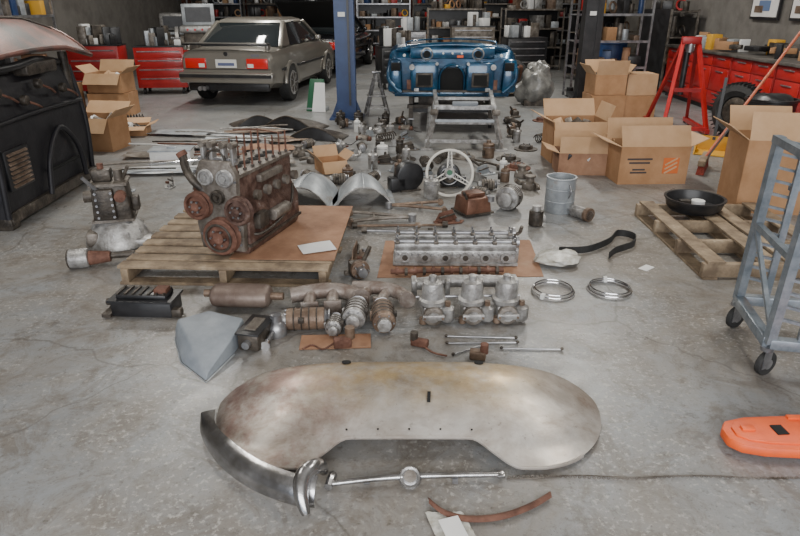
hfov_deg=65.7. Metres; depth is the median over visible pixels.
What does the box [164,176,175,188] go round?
mounting bracket
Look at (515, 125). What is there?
hub
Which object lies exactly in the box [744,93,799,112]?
pan
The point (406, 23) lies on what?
boxes
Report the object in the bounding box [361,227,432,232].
bar
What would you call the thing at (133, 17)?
wall
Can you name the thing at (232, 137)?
chrome trim strip
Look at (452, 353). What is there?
rod
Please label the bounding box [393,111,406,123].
hub
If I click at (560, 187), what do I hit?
metal canister
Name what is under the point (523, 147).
disc
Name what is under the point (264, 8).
metal shelving unit
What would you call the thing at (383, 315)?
dynamo
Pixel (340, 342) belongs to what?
fitting
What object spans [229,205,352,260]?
cardboard sheet
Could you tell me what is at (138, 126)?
cardboard box
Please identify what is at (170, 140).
chrome trim strip
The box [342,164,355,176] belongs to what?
pump
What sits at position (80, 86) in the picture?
cardboard box
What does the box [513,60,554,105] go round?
bundle
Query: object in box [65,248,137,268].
motor
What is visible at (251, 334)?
box
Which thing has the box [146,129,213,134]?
trim panel
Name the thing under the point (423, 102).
body dolly
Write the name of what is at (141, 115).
coil spring
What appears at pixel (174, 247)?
wooden pallet
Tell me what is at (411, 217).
suspension wishbone
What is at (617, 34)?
metal shelving unit
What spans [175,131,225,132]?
chrome trim strip
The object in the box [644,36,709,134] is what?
engine hoist
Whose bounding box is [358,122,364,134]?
bottle
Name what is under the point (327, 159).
cardboard box
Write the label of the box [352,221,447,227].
bar
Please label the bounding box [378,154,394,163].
mounting bracket
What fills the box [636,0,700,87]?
storage rack
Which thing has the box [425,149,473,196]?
steering wheel
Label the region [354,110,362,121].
bottle
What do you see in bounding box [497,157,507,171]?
bottle
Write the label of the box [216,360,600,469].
panel
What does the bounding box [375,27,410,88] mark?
tool chest
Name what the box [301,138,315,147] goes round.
motor
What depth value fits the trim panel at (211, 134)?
7.90 m
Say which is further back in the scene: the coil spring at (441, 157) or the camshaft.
the coil spring at (441, 157)
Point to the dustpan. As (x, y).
(719, 151)
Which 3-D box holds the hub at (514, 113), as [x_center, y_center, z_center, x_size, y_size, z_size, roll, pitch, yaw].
[1.728,-2.392,9.450,0.191,0.175,0.192,-4,23,-10]
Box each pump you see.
[261,312,287,349]
[292,144,309,157]
[299,150,314,163]
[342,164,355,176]
[347,148,361,160]
[369,123,385,133]
[374,119,393,127]
[514,164,531,178]
[514,174,539,190]
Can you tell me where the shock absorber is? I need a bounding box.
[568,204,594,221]
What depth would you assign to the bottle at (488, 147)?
6.92 m
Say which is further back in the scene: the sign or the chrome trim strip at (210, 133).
the sign
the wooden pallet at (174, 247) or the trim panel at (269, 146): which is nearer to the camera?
the wooden pallet at (174, 247)
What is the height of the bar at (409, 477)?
0.065 m
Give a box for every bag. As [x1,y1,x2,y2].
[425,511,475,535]
[533,248,581,266]
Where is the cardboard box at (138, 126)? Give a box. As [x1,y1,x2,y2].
[127,117,158,135]
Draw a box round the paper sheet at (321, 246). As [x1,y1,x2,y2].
[298,240,335,253]
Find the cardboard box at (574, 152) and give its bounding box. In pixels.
[541,130,614,175]
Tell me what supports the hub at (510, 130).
on the floor
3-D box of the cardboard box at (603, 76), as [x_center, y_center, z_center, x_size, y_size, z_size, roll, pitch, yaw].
[3.047,-2.849,9.203,0.691,0.479,0.561,-2,23,-5]
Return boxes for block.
[176,128,300,254]
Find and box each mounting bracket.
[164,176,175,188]
[349,240,370,260]
[365,130,374,135]
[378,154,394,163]
[387,139,395,146]
[400,131,413,139]
[403,141,418,150]
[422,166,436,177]
[433,209,463,224]
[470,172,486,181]
[475,164,494,175]
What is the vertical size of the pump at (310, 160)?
0.130 m
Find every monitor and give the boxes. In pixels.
[158,13,184,43]
[171,4,214,50]
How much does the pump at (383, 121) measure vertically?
0.130 m
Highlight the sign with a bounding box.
[306,79,328,111]
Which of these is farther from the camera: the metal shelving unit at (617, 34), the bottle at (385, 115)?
the metal shelving unit at (617, 34)
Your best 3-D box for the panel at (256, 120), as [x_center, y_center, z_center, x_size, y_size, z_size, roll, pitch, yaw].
[-2.095,-2.133,8.866,0.639,0.156,0.378,-13,26,-27]
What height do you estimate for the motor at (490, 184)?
0.107 m
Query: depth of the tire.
7.79 m
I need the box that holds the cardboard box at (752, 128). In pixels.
[713,105,799,214]
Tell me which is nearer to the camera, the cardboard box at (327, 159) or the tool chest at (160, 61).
the cardboard box at (327, 159)
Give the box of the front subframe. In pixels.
[421,89,507,150]
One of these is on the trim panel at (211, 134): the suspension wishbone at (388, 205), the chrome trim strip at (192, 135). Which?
the chrome trim strip at (192, 135)
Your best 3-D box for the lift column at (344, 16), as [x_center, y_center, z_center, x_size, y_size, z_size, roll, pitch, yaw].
[-0.800,-4.099,9.074,0.500,3.620,1.210,0,23,0]
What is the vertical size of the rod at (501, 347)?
0.018 m
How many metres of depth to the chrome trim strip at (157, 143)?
7.32 m
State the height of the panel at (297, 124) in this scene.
0.200 m
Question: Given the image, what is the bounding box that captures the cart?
[725,135,799,374]
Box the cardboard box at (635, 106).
[623,96,655,116]
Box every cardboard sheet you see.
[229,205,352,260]
[377,240,543,277]
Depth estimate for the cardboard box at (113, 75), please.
9.41 m
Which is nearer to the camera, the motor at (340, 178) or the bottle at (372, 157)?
the motor at (340, 178)
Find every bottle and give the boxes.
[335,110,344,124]
[335,139,345,153]
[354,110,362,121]
[354,118,360,132]
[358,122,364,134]
[368,150,377,168]
[375,136,384,145]
[377,142,387,155]
[382,111,389,124]
[384,122,394,135]
[394,159,401,169]
[396,136,403,153]
[402,145,410,160]
[424,175,438,199]
[482,140,494,158]
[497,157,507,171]
[498,165,509,182]
[512,128,520,142]
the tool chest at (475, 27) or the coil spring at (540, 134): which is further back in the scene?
the tool chest at (475, 27)
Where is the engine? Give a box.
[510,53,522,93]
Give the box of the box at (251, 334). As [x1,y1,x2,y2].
[235,314,271,350]
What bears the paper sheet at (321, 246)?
on the cardboard sheet at (314, 223)
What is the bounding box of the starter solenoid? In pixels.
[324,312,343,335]
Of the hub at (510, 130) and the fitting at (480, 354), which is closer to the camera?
the fitting at (480, 354)
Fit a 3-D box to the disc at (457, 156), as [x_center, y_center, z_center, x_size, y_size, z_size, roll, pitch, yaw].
[0.708,-1.279,6.993,0.280,0.065,0.280,16,28,33]
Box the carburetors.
[411,273,528,325]
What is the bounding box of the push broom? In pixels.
[695,31,799,175]
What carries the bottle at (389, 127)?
on the floor
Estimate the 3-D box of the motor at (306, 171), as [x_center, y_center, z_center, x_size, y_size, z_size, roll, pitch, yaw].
[-0.902,-0.908,6.069,0.119,0.107,0.206,-18,29,-36]
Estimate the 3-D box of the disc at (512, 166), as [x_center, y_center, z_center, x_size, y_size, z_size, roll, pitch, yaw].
[1.238,-1.084,6.537,0.280,0.065,0.280,13,26,28]
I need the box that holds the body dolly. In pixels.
[407,96,492,127]
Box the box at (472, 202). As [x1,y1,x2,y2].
[451,189,494,216]
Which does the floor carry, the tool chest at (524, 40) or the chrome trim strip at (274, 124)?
the tool chest at (524, 40)
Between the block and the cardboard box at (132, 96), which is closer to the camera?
the block
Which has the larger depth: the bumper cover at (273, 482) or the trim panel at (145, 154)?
the trim panel at (145, 154)
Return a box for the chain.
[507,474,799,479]
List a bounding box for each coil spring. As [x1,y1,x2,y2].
[127,114,143,117]
[376,131,396,140]
[419,155,433,169]
[433,149,449,163]
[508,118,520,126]
[533,133,541,142]
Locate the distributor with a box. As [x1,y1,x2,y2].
[342,296,368,328]
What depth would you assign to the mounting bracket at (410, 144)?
7.35 m
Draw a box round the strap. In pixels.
[428,491,551,522]
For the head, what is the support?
on the cardboard sheet at (527, 267)
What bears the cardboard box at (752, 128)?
on the floor
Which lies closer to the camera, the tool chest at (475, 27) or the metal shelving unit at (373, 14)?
the tool chest at (475, 27)
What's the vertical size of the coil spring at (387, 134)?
0.114 m
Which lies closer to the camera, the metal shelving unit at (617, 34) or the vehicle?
the vehicle
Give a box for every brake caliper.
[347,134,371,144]
[398,124,421,131]
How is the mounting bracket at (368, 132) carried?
on the floor
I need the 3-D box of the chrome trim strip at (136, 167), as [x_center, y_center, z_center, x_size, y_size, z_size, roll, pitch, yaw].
[-2.717,-0.974,6.181,0.918,0.038,0.054,-8,24,-18]
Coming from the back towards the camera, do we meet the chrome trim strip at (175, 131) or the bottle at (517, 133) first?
the chrome trim strip at (175, 131)
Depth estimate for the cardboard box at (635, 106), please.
9.18 m
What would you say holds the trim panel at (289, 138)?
on the floor
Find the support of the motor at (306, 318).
on the floor
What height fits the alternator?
0.206 m
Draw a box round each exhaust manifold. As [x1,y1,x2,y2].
[290,282,370,313]
[352,281,415,307]
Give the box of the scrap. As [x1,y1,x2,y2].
[299,333,370,349]
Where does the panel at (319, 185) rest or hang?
on the floor
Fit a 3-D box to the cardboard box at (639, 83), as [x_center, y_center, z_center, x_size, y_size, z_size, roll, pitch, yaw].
[3.550,-2.765,9.279,0.446,0.305,0.406,-1,23,-2]
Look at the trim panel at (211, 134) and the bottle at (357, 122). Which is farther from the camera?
the bottle at (357, 122)
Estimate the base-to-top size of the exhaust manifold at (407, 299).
0.110 m
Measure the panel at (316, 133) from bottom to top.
0.174 m
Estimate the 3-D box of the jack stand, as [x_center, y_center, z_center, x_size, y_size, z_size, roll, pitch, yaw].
[-0.360,-2.697,9.558,0.381,0.650,0.341,-4,23,-9]
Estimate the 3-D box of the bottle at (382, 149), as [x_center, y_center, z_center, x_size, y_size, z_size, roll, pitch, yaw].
[-0.195,-1.321,6.951,0.138,0.176,0.132,9,25,20]
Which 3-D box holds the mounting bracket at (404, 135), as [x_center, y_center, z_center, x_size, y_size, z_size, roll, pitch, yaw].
[0.082,-1.701,7.938,0.101,0.095,0.257,20,30,39]
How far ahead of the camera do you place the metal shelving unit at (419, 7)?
18.98 m
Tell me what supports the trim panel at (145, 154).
on the floor
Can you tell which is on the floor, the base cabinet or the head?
the base cabinet
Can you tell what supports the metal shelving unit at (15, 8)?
on the floor
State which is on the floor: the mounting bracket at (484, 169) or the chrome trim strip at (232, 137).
the mounting bracket at (484, 169)
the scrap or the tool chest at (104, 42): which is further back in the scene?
the tool chest at (104, 42)
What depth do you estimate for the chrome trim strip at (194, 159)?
6.48 m
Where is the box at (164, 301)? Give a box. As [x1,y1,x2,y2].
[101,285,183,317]
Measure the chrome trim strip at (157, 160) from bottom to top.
0.038 m
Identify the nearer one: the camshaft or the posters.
the camshaft
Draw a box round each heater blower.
[387,160,423,191]
[437,162,465,187]
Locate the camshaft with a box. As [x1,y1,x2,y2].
[391,266,503,275]
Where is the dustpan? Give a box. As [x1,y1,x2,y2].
[693,77,727,156]
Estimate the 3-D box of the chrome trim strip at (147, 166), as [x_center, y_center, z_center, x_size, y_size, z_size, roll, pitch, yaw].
[-2.406,-1.020,6.278,0.769,0.038,0.050,-3,23,-7]
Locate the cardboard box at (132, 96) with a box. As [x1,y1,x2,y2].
[87,90,140,116]
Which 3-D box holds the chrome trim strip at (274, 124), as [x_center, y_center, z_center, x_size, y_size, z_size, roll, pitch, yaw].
[-1.717,-1.913,8.361,0.948,0.038,0.041,-9,25,-20]
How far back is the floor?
2.92 m
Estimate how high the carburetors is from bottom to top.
0.262 m
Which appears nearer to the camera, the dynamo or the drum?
the dynamo
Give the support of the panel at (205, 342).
on the floor
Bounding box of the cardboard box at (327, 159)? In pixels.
[308,144,353,174]
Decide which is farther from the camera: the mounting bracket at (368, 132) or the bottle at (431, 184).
the mounting bracket at (368, 132)
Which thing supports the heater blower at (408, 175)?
on the floor
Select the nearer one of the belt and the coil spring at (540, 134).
the belt
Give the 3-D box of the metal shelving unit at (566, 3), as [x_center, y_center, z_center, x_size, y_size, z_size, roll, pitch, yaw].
[4.600,-7.580,19.054,1.635,2.193,0.535,0,23,0]
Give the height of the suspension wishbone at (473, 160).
0.051 m
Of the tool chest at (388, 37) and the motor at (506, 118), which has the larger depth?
the tool chest at (388, 37)
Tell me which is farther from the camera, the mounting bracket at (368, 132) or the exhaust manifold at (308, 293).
the mounting bracket at (368, 132)
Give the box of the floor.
[0,58,799,535]
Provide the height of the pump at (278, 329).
0.130 m
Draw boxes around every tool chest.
[66,24,127,93]
[132,26,188,93]
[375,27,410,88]
[450,12,495,43]
[501,21,548,67]
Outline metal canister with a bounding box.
[544,173,576,214]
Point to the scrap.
(360, 340)
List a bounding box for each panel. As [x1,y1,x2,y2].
[112,168,195,173]
[122,151,148,157]
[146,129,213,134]
[147,145,194,165]
[174,311,243,382]
[204,134,256,140]
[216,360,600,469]
[224,127,293,132]
[229,115,272,126]
[239,143,294,150]
[266,115,328,130]
[269,135,308,141]
[290,127,348,140]
[293,172,338,205]
[332,172,394,205]
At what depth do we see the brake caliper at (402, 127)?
8.24 m
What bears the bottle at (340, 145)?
on the floor
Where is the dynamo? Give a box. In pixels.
[370,297,396,332]
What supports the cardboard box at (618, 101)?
on the floor
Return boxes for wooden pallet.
[117,209,347,286]
[634,201,799,279]
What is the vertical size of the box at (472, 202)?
0.225 m
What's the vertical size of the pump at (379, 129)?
0.130 m
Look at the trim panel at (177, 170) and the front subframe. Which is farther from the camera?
the front subframe
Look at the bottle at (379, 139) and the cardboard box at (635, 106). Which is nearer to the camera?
the bottle at (379, 139)
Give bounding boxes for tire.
[708,82,764,136]
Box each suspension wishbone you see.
[347,210,415,225]
[385,198,447,211]
[466,156,498,167]
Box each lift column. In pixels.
[329,0,364,119]
[566,0,605,97]
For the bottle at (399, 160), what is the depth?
6.11 m
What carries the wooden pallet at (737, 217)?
on the floor
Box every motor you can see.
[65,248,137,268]
[281,307,329,330]
[300,169,314,175]
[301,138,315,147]
[330,173,349,183]
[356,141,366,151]
[368,171,380,180]
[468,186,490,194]
[477,179,499,189]
[503,116,511,123]
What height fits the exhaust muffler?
0.128 m
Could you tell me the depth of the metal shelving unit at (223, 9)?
18.88 m
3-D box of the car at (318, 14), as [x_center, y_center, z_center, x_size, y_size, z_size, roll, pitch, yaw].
[-1.863,-6.150,16.336,1.766,1.691,4.602,3,23,7]
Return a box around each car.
[179,16,333,99]
[273,0,373,65]
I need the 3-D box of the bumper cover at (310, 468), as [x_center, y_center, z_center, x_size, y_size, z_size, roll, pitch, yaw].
[-0.319,0.739,2.156,0.083,0.126,0.222,6,24,13]
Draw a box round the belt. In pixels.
[559,230,636,258]
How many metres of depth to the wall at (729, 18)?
10.69 m
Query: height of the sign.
0.497 m
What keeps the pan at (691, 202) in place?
on the wooden pallet at (737, 217)
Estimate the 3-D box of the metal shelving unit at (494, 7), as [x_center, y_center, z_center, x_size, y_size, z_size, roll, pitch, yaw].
[2.900,-7.611,19.041,1.635,2.260,0.535,0,23,0]
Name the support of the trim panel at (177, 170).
on the floor
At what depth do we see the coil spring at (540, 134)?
7.73 m
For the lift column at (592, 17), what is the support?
on the floor
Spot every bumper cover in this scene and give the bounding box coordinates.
[200,409,317,507]
[293,458,327,515]
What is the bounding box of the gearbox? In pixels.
[80,163,152,251]
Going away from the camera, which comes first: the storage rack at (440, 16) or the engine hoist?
the engine hoist
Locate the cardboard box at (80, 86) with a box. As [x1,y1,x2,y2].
[77,82,86,108]
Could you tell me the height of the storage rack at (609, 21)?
1.797 m
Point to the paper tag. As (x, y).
(646, 267)
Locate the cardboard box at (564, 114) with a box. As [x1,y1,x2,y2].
[531,98,615,162]
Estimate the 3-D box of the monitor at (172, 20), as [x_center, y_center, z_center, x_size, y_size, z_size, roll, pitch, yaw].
[-5.295,-5.440,15.048,1.100,1.400,0.750,-5,24,-11]
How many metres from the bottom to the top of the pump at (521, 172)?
0.130 m
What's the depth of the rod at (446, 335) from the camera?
3.21 m
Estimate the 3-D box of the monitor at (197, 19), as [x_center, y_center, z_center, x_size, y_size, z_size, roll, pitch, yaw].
[-4.515,-4.920,13.502,1.150,1.541,0.702,-6,24,-14]
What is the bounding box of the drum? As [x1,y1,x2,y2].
[599,43,627,60]
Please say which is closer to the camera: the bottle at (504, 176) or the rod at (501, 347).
the rod at (501, 347)
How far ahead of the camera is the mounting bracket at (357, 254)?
4.24 m
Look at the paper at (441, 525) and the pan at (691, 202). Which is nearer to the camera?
the paper at (441, 525)
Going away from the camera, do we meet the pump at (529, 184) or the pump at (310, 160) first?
the pump at (529, 184)
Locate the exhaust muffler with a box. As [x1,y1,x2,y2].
[203,283,283,307]
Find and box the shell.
[386,38,517,96]
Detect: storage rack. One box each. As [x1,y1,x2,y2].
[426,0,485,42]
[499,0,565,69]
[563,0,640,76]
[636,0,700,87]
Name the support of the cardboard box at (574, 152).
on the floor
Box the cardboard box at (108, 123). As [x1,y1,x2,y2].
[86,100,133,151]
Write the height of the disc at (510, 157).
0.065 m
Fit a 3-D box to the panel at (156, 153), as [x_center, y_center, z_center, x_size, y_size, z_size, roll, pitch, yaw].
[-2.450,-1.215,6.679,0.440,0.186,0.260,-2,23,-6]
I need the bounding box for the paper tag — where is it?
[638,264,653,270]
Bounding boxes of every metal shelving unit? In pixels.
[0,0,61,64]
[186,0,245,20]
[243,0,281,16]
[356,0,410,59]
[412,0,463,36]
[467,0,523,43]
[542,0,577,56]
[562,0,655,97]
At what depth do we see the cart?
2.95 m
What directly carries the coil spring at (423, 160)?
on the floor
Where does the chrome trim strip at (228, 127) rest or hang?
on the trim panel at (276, 130)
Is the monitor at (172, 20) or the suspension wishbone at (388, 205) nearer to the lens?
the suspension wishbone at (388, 205)
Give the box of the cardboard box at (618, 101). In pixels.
[582,92,625,117]
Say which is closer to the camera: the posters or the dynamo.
the dynamo
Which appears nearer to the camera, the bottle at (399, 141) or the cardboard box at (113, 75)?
the bottle at (399, 141)
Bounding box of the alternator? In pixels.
[496,184,522,209]
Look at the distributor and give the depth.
3.27 m
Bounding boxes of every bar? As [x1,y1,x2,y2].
[324,466,504,490]
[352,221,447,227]
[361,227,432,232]
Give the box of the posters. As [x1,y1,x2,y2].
[749,0,799,20]
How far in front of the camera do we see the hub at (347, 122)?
8.62 m
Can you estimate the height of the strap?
0.014 m
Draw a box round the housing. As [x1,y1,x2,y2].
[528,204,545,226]
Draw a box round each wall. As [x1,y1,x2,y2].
[14,0,181,71]
[181,0,581,57]
[626,0,799,65]
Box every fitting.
[302,325,354,349]
[410,330,446,356]
[469,342,488,360]
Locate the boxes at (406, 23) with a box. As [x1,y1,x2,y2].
[383,17,426,43]
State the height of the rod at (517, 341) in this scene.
0.018 m
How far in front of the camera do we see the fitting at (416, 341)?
3.12 m
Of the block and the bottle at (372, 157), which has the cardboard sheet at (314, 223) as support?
the block
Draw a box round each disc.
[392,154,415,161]
[452,151,474,159]
[496,153,520,162]
[507,161,530,170]
[514,143,537,151]
[532,116,543,122]
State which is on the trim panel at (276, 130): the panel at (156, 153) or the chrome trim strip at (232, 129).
the chrome trim strip at (232, 129)
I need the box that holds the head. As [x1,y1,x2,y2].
[393,225,523,265]
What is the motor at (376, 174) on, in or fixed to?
on the floor
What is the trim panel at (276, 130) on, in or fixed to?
on the floor
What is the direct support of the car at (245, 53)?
on the floor
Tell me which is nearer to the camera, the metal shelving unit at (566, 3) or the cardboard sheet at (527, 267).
the cardboard sheet at (527, 267)
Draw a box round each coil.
[531,279,574,301]
[586,276,631,299]
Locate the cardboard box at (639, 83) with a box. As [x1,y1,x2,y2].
[625,71,658,95]
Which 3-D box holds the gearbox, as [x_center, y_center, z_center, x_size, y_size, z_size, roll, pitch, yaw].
[-2.027,-0.455,4.395,0.461,0.588,0.456,-6,24,-14]
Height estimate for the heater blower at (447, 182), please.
0.222 m
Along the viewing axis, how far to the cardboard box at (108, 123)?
7.32 m
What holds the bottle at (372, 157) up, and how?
on the floor
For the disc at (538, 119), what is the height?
0.065 m
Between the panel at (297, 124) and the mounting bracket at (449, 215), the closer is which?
the mounting bracket at (449, 215)
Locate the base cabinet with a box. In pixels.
[663,32,799,112]
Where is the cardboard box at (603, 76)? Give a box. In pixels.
[580,59,635,94]
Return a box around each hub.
[337,114,351,128]
[344,246,371,278]
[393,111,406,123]
[506,119,523,131]
[506,124,515,136]
[510,106,520,117]
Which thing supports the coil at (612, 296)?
on the floor
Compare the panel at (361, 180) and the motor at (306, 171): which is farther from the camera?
the motor at (306, 171)
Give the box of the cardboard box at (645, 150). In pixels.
[591,117,709,184]
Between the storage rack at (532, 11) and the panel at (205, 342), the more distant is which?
the storage rack at (532, 11)
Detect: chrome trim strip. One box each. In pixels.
[95,160,178,166]
[122,167,175,169]
[128,143,169,145]
[131,166,196,167]
[148,159,198,164]
[152,140,242,143]
[157,143,239,146]
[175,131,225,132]
[192,135,273,140]
[197,137,286,140]
[210,133,273,136]
[220,127,292,130]
[232,129,281,133]
[239,124,287,128]
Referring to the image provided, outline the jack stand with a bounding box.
[364,71,389,115]
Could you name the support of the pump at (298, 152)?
on the floor
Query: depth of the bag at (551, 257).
4.08 m
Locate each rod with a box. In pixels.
[445,334,517,338]
[445,340,518,343]
[451,345,479,355]
[500,346,563,350]
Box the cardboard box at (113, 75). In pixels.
[75,59,139,92]
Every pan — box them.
[664,189,726,215]
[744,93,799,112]
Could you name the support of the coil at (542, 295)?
on the floor
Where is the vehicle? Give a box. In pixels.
[0,15,94,230]
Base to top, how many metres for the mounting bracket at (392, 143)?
0.095 m
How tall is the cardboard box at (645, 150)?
0.556 m

